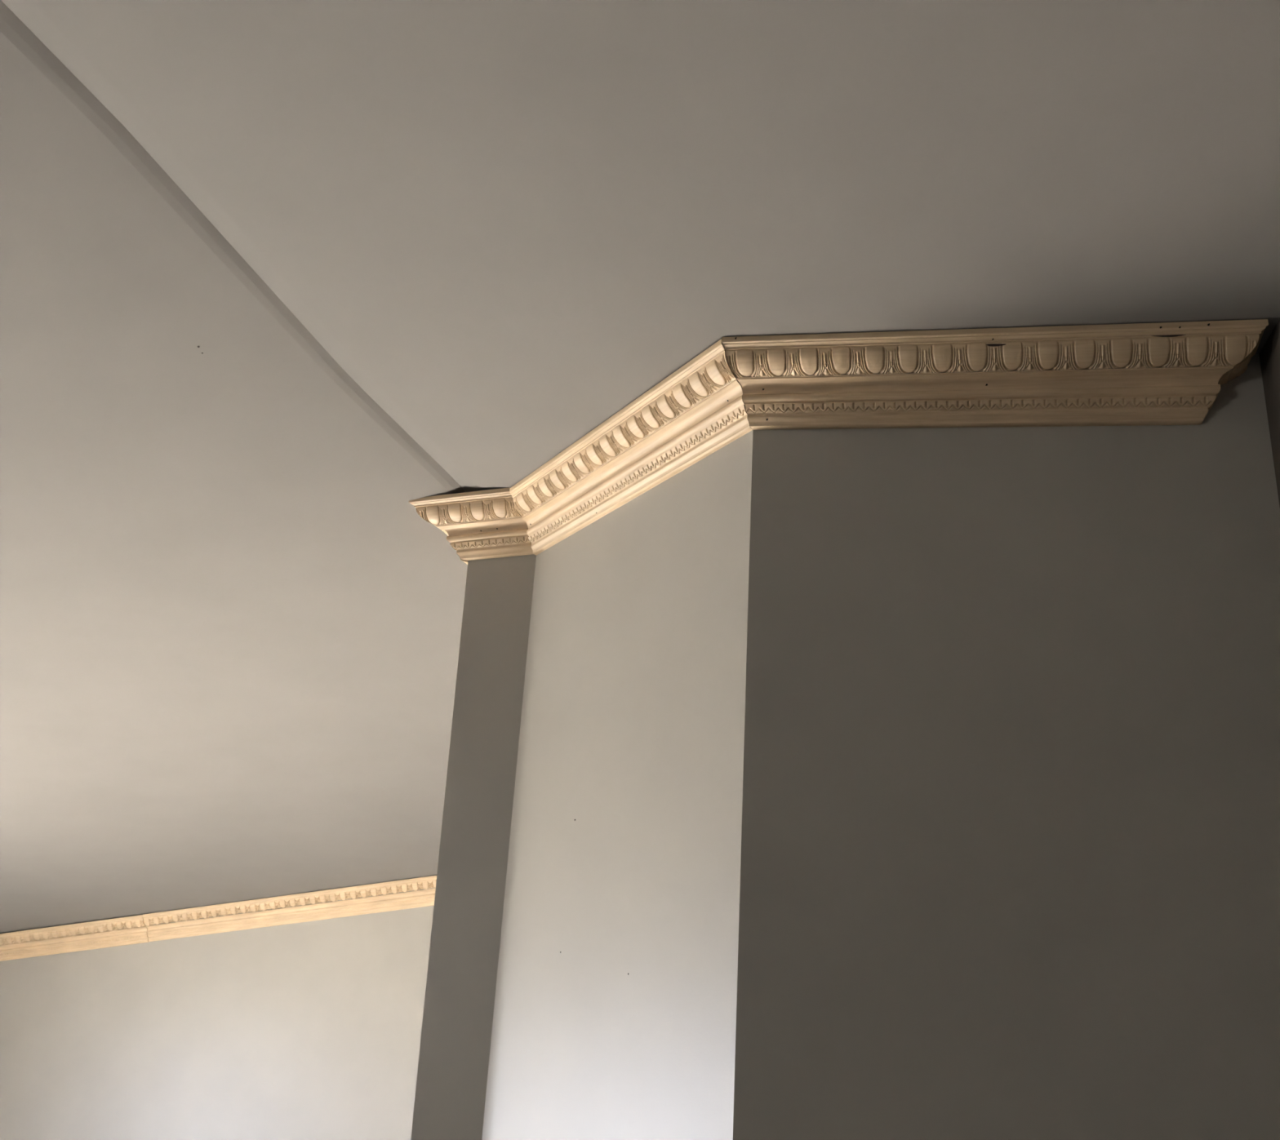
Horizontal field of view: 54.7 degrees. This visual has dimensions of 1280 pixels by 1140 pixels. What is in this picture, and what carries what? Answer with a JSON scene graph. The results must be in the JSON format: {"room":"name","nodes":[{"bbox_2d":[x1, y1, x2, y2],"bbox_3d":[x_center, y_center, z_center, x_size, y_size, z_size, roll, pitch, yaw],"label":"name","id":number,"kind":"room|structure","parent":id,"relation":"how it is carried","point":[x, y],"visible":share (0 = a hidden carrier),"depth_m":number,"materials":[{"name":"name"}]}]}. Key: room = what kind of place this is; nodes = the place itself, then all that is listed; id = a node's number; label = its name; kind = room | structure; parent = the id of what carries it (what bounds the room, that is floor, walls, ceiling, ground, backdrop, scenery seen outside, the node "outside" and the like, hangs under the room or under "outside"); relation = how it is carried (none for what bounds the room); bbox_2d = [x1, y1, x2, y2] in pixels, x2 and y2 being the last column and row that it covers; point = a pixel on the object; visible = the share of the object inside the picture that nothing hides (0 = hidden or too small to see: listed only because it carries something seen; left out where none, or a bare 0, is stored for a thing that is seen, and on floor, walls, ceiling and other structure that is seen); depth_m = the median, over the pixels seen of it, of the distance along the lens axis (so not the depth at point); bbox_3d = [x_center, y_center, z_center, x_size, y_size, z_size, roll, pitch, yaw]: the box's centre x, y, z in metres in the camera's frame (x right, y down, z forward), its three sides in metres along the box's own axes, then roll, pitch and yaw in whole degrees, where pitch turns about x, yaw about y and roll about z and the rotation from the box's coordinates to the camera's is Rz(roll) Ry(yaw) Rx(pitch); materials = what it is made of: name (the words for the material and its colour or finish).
{"room":"living room","nodes":[
{"label":"living room","id":0,"kind":"room"},
{"bbox_2d":[0,888,435,1139],"bbox_3d":[-0.646,1.852,4.255,4.720,2.640,0.160,-2,-21,15],"label":"wall","id":1,"kind":"structure","parent":0,"point":[309,1030],"depth_m":4.48,"materials":[{"name":"beige paint"}]},
{"bbox_2d":[0,875,436,961],"bbox_3d":[-1.222,1.237,4.530,3.192,0.568,0.076,-2,-21,15],"label":"crown molding","id":2,"kind":"structure","parent":1,"relation":"attached to","point":[377,904],"depth_m":4.60,"materials":[{"name":"brown wood"}]},
{"bbox_2d":[410,517,536,1139],"bbox_3d":[-0.287,1.029,1.727,0.137,2.450,0.048,-2,-21,15],"label":"wall","id":3,"kind":"structure","parent":0,"point":[452,1073],"depth_m":1.92,"materials":[{"name":"beige paint"}]},
{"bbox_2d":[408,488,533,560],"bbox_3d":[-0.284,-0.076,2.092,0.211,0.100,0.073,-2,-21,15],"label":"crown molding","id":4,"kind":"structure","parent":3,"relation":"attached to","point":[491,537],"depth_m":2.09,"materials":[{"name":"brown wood"}]},
{"bbox_2d":[481,391,752,1139],"bbox_3d":[-0.061,0.943,1.449,0.045,2.442,0.618,15,-23,-28],"label":"wall","id":5,"kind":"structure","parent":0,"point":[615,1014],"depth_m":1.62,"materials":[{"name":"beige paint"}]},
{"bbox_2d":[509,338,752,555],"bbox_3d":[-0.036,-0.158,1.815,0.073,0.108,0.647,15,-23,-28],"label":"crown molding","id":6,"kind":"structure","parent":5,"relation":"attached to","point":[716,420],"depth_m":1.76,"materials":[{"name":"brown wood"}]},
{"bbox_2d":[0,0,1279,933],"bbox_3d":[-1.080,-0.335,1.459,5.183,1.197,6.637,-2,-21,15],"label":"ceiling","id":7,"kind":"structure","parent":0,"point":[278,278],"depth_m":1.45,"materials":[{"name":"paint"}]},
{"bbox_2d":[733,354,1279,1139],"bbox_3d":[0.373,0.858,1.131,0.595,2.430,0.048,-2,-21,15],"label":"wall","id":8,"kind":"structure","parent":0,"point":[1010,859],"depth_m":1.34,"materials":[{"name":"beige paint"}]},
{"bbox_2d":[721,319,1268,430],"bbox_3d":[0.407,-0.231,1.480,0.620,0.128,0.074,-2,-21,15],"label":"crown molding","id":9,"kind":"structure","parent":8,"relation":"attached to","point":[1140,394],"depth_m":1.47,"materials":[{"name":"brown wood"}]},
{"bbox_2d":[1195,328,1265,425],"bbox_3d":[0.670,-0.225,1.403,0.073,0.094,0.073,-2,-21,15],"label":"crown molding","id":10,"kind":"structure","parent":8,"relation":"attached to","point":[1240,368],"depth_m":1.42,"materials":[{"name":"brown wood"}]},
{"bbox_2d":[1258,319,1279,506],"bbox_3d":[0.499,0.097,-0.738,0.242,2.560,3.840,0,-21,9],"label":"wall","id":11,"kind":"structure","parent":0,"point":[1269,355],"depth_m":1.39,"materials":[{"name":"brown paint"}]},
{"bbox_3d":[0.014,1.447,2.795,0.130,2.450,2.416,-2,-21,15],"label":"wall partition","id":12,"kind":"structure","parent":0,"visible":0},
{"bbox_2d":[434,524,467,564],"bbox_3d":[-0.286,-0.015,2.222,0.073,0.116,0.366,-6,-23,24],"label":"crown molding","id":13,"kind":"structure","parent":12,"relation":"attached to","point":[442,530],"depth_m":2.12,"materials":[{"name":"brown wood"}]}
]}

